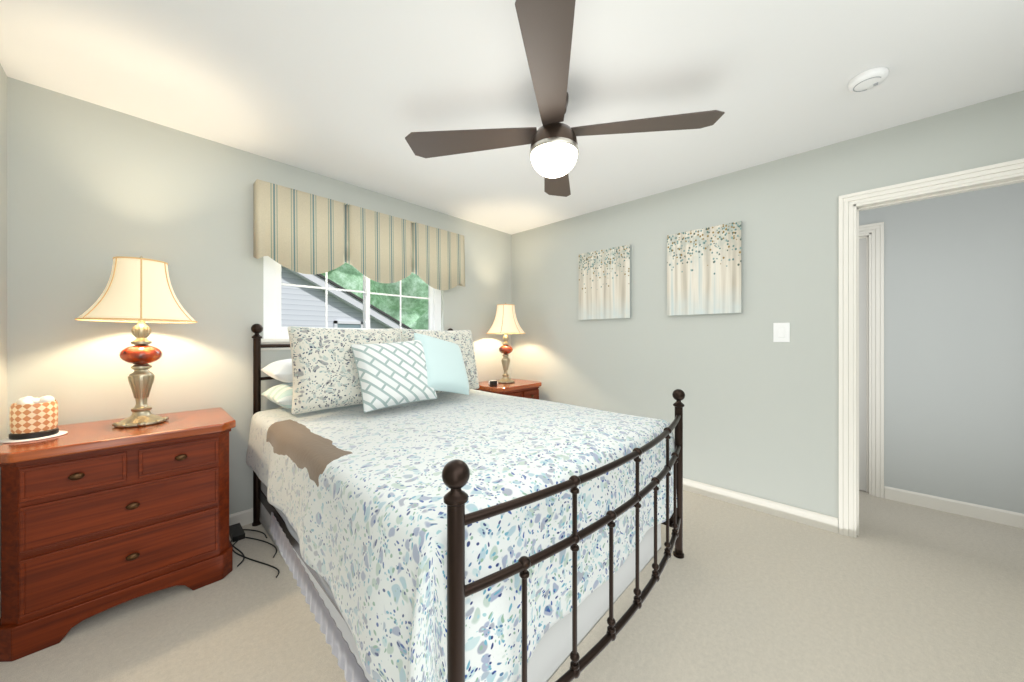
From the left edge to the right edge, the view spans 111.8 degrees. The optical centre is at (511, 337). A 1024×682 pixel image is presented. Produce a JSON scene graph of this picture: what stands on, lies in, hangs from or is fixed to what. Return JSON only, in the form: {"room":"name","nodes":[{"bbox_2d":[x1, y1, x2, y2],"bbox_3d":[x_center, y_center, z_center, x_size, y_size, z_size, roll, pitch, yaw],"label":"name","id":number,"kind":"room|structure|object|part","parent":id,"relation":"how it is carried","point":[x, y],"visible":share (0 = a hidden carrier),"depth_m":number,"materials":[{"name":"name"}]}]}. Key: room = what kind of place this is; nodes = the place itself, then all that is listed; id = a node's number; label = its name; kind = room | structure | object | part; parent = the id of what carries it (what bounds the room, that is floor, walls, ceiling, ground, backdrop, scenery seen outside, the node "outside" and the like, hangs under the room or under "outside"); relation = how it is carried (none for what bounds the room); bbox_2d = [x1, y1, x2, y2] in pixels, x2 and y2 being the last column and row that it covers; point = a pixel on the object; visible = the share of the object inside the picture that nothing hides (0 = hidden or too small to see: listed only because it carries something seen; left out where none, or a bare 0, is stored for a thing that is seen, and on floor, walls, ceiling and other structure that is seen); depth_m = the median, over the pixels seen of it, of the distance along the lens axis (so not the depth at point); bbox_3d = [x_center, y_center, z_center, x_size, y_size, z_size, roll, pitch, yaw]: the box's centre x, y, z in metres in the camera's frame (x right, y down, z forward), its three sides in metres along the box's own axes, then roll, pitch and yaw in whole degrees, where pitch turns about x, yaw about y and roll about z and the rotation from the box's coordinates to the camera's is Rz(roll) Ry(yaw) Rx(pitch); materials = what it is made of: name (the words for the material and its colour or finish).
{"room":"bedroom","nodes":[
{"label":"bedroom","id":0,"kind":"room"},
{"bbox_2d":[0,64,6,590],"bbox_3d":[-0.553,0.000,-0.170,5.320,2.440,0.120,0,0,43],"label":"wall","id":1,"kind":"structure","parent":0,"point":[3,255],"depth_m":1.58,"materials":[{"name":"grey paint"}]},
{"bbox_2d":[7,77,510,514],"bbox_3d":[-1.226,0.000,2.902,0.120,2.440,3.660,0,0,43],"label":"wall","id":2,"kind":"structure","parent":0,"point":[93,190],"depth_m":1.96,"materials":[{"name":"grey paint"}]},
{"bbox_2d":[229,508,252,525],"bbox_3d":[-1.167,1.174,2.867,0.013,0.092,3.390,0,0,43],"label":"baseboard","id":3,"kind":"structure","parent":2,"relation":"attached to","point":[245,517],"depth_m":2.25,"materials":[{"name":"white wood"}]},
{"bbox_2d":[261,339,290,349],"bbox_3d":[-1.176,0.046,2.868,0.070,0.078,1.520,0,0,43],"label":"window sill","id":4,"kind":"structure","parent":2,"relation":"attached to","point":[275,341],"depth_m":2.37,"materials":[{"name":"white wood"}]},
{"bbox_2d":[263,256,440,338],"bbox_3d":[-1.220,-0.380,2.910,0.067,0.780,1.460,0,0,43],"label":"window","id":5,"kind":"structure","parent":2,"relation":"in","point":[272,327],"depth_m":2.46,"materials":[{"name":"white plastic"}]},
{"bbox_2d":[253,179,464,289],"bbox_3d":[-1.088,-0.732,2.870,0.121,0.574,1.694,0,0,43],"label":"valance","id":6,"kind":"object","parent":2,"relation":"attached to","point":[298,231],"visible":1,"depth_m":2.65,"materials":[{"name":"beige fabric"}]},
{"bbox_2d":[0,490,1023,681],"bbox_3d":[0.969,1.270,1.439,5.320,0.100,4.550,0,0,43],"label":"floor","id":7,"kind":"structure","parent":0,"point":[895,591],"depth_m":1.51,"materials":[{"name":"beige carpet"}]},
{"bbox_2d":[0,407,235,661],"bbox_3d":[-1.854,0.825,1.699,0.551,0.790,0.730,0,0,43],"label":"dresser","id":8,"kind":"object","parent":7,"relation":"on","point":[97,517],"visible":1,"depth_m":1.48,"materials":[{"name":"brown wood"}]},
{"bbox_2d":[0,396,67,442],"bbox_3d":[-2.061,0.340,1.496,0.176,0.178,0.176,0,0,43],"label":"decor","id":9,"kind":"object","parent":8,"relation":"on","point":[32,418],"visible":1,"depth_m":1.46,"materials":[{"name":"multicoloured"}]},
{"bbox_2d":[75,256,196,427],"bbox_3d":[-1.855,0.009,1.735,0.418,0.840,0.418,0,0,43],"label":"lamp","id":10,"kind":"object","parent":8,"relation":"on","point":[139,291],"visible":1,"depth_m":1.68,"materials":[{"name":"beige fabric"}]},
{"bbox_3d":[-1.855,-0.233,1.735,0.410,0.298,0.410,0,0,43],"label":"lamp shade","id":11,"kind":"part","parent":10,"relation":"part of","materials":[{"name":"beige fabric"}]},
{"bbox_3d":[-1.855,-0.234,1.735,0.418,0.304,0.418,0,0,43],"label":"shade trim","id":12,"kind":"part","parent":10,"relation":"part of","materials":[{"name":"beige fabric"}]},
{"bbox_2d":[229,523,279,577],"bbox_3d":[-1.479,1.204,1.986,0.732,0.029,0.187,0,0,43],"label":"power cords","id":13,"kind":"object","parent":7,"relation":"on","point":[236,533],"visible":0.96,"depth_m":2.08,"materials":[{"name":"black plastic"}]},
{"bbox_2d":[246,324,684,681],"bbox_3d":[-0.336,0.564,2.075,2.266,1.312,1.729,0,0,43],"label":"bed","id":14,"kind":"object","parent":7,"relation":"on","point":[477,536],"visible":0.9,"depth_m":1.21,"materials":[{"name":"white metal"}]},
{"bbox_2d":[261,326,478,413],"bbox_3d":[-0.830,0.188,2.462,0.898,0.506,1.440,0,0,43],"label":"pillows","id":15,"kind":"object","parent":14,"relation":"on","point":[368,369],"visible":1,"depth_m":2.05,"materials":[{"name":"white fabric"}]},
{"bbox_2d":[474,378,541,399],"bbox_3d":[-0.063,0.845,3.619,0.516,0.750,0.660,0,0,43],"label":"nightstand","id":16,"kind":"object","parent":7,"relation":"on","point":[523,388],"visible":0.25,"depth_m":3.47,"materials":[{"name":"brown wood"}]},
{"bbox_2d":[488,380,497,385],"bbox_3d":[-0.189,0.445,3.438,0.149,0.050,0.154,0,0,43],"label":"gadget","id":17,"kind":"object","parent":16,"relation":"on","point":[493,383],"visible":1,"depth_m":3.35,"materials":[{"name":"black plastic"}]},
{"bbox_2d":[486,303,525,382],"bbox_3d":[-0.066,0.050,3.649,0.418,0.840,0.418,0,0,43],"label":"lamp","id":18,"kind":"object","parent":16,"relation":"on","point":[505,322],"visible":0.96,"depth_m":3.56,"materials":[{"name":"beige fabric"}]},
{"bbox_3d":[-0.066,-0.193,3.649,0.410,0.298,0.410,0,0,43],"label":"lamp shade","id":19,"kind":"part","parent":18,"relation":"part of","materials":[{"name":"beige fabric"}]},
{"bbox_3d":[-0.066,-0.194,3.649,0.418,0.304,0.418,0,0,43],"label":"shade trim","id":20,"kind":"part","parent":18,"relation":"part of","materials":[{"name":"beige fabric"}]},
{"bbox_2d":[0,0,1023,234],"bbox_3d":[0.969,-1.270,1.439,5.320,0.100,4.550,0,0,43],"label":"ceiling","id":21,"kind":"structure","parent":0,"point":[354,92],"depth_m":1.62,"materials":[{"name":"white paint"}]},
{"bbox_2d":[405,0,724,196],"bbox_3d":[0.213,-1.022,1.761,1.185,0.396,1.185,0,0,-36],"label":"ceiling fan","id":22,"kind":"object","parent":21,"relation":"hanging from","point":[546,27],"visible":1,"depth_m":1.65,"materials":[{"name":"brown wood"}]},
{"bbox_2d":[847,67,888,92],"bbox_3d":[1.667,-1.202,1.625,0.136,0.036,0.136,0,0,43],"label":"smoke detector","id":23,"kind":"object","parent":21,"relation":"attached to","point":[868,79],"visible":0.98,"depth_m":1.60,"materials":[{"name":"white plastic"}]},
{"bbox_2d":[511,90,1023,532],"bbox_3d":[1.879,0.000,2.402,5.320,2.440,0.120,0,0,43],"label":"wall","id":24,"kind":"structure","parent":0,"point":[760,413],"depth_m":2.49,"materials":[{"name":"grey paint"}]},
{"bbox_2d":[579,244,630,319],"bbox_3d":[0.861,-0.500,3.256,0.527,0.650,0.035,0,0,43],"label":"picture","id":25,"kind":"object","parent":24,"relation":"attached to","point":[604,283],"visible":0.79,"depth_m":3.22,"materials":[{"name":"grey fabric"}]},
{"bbox_2d":[667,221,741,315],"bbox_3d":[1.472,-0.510,2.678,0.515,0.660,0.035,0,0,43],"label":"picture","id":26,"kind":"object","parent":24,"relation":"attached to","point":[704,270],"visible":0.9,"depth_m":2.65,"materials":[{"name":"grey fabric"}]},
{"bbox_2d":[683,478,837,532],"bbox_3d":[1.026,1.174,3.117,2.778,0.092,0.013,0,0,43],"label":"baseboard","id":27,"kind":"structure","parent":24,"relation":"attached to","point":[830,523],"depth_m":2.41,"materials":[{"name":"white wood"}]},
{"bbox_2d":[773,323,789,341],"bbox_3d":[1.832,-0.036,2.356,0.089,0.132,0.010,0,0,43],"label":"switch plate","id":28,"kind":"object","parent":24,"relation":"attached to","point":[781,332],"visible":1,"depth_m":2.35,"materials":[{"name":"white plastic"}]},
{"bbox_2d":[839,158,1023,537],"bbox_3d":[2.424,0.170,1.886,0.940,2.100,0.160,0,0,43],"label":"door frame","id":29,"kind":"structure","parent":24,"relation":"attached to","point":[851,205],"depth_m":2.12,"materials":[{"name":"white wood"}]},
{"bbox_2d":[859,182,1023,513],"bbox_3d":[2.490,0.000,3.048,5.320,2.440,0.120,0,0,43],"label":"wall","id":30,"kind":"structure","parent":0,"point":[953,346],"depth_m":2.40,"materials":[{"name":"grey paint"}]},
{"bbox_2d":[859,238,865,490],"bbox_3d":[2.543,0.207,3.002,0.756,2.010,0.035,0,0,43],"label":"hall door","id":31,"kind":"structure","parent":30,"relation":"in","point":[862,363],"depth_m":2.75,"materials":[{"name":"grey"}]},
{"bbox_2d":[859,222,883,497],"bbox_3d":[2.536,0.170,2.994,0.920,2.100,0.144,0,0,43],"label":"door frame","id":32,"kind":"structure","parent":30,"relation":"attached to","point":[873,234],"depth_m":2.67,"materials":[{"name":"white wood"}]},
{"bbox_2d":[884,486,1023,528],"bbox_3d":[3.604,1.174,1.903,2.128,0.092,0.013,0,0,43],"label":"baseboard","id":33,"kind":"structure","parent":30,"relation":"attached to","point":[1005,517],"depth_m":2.40,"materials":[{"name":"white wood"}]},
{"label":"outside","id":34,"kind":"structure","parent":0,"visible":0},
{"bbox_3d":[-4.109,1.770,11.533,15.830,0.100,36.000,0,0,43],"label":"ground","id":35,"kind":"structure","parent":34,"visible":0},
{"bbox_2d":[281,267,388,328],"bbox_3d":[-6.790,-0.655,5.810,0.200,4.750,11.200,0,0,43],"label":"wall","id":36,"kind":"structure","parent":35,"relation":"on","point":[302,307],"depth_m":7.93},
{"bbox_2d":[281,265,406,328],"bbox_3d":[-6.633,-1.319,5.662,0.270,3.377,12.085,0,0,43],"label":"trim","id":37,"kind":"structure","parent":36,"relation":"attached to","point":[347,299],"depth_m":8.38,"materials":[{"name":"white"}]},
{"bbox_2d":[338,324,359,327],"bbox_3d":[-4.030,-0.020,8.568,0.010,0.640,0.560,0,0,43],"label":"glass","id":38,"kind":"object","parent":36,"relation":"attached to","point":[348,325],"depth_m":8.56,"materials":[{"name":"teal"}]},
{"bbox_2d":[316,274,410,328],"bbox_3d":[-8.788,-1.492,7.699,6.300,3.164,12.046,0,0,43],"label":"house roof","id":39,"kind":"structure","parent":36,"relation":"on","point":[360,299],"depth_m":8.49,"materials":[{"name":"grey"}]},
{"bbox_2d":[321,262,427,329],"bbox_3d":[-5.502,-3.946,16.302,6.162,12.317,16.703,0,0,43],"label":"trees","id":40,"kind":"object","parent":35,"relation":"on","point":[414,313],"depth_m":15.35,"materials":[{"name":"green plant"}]}
]}

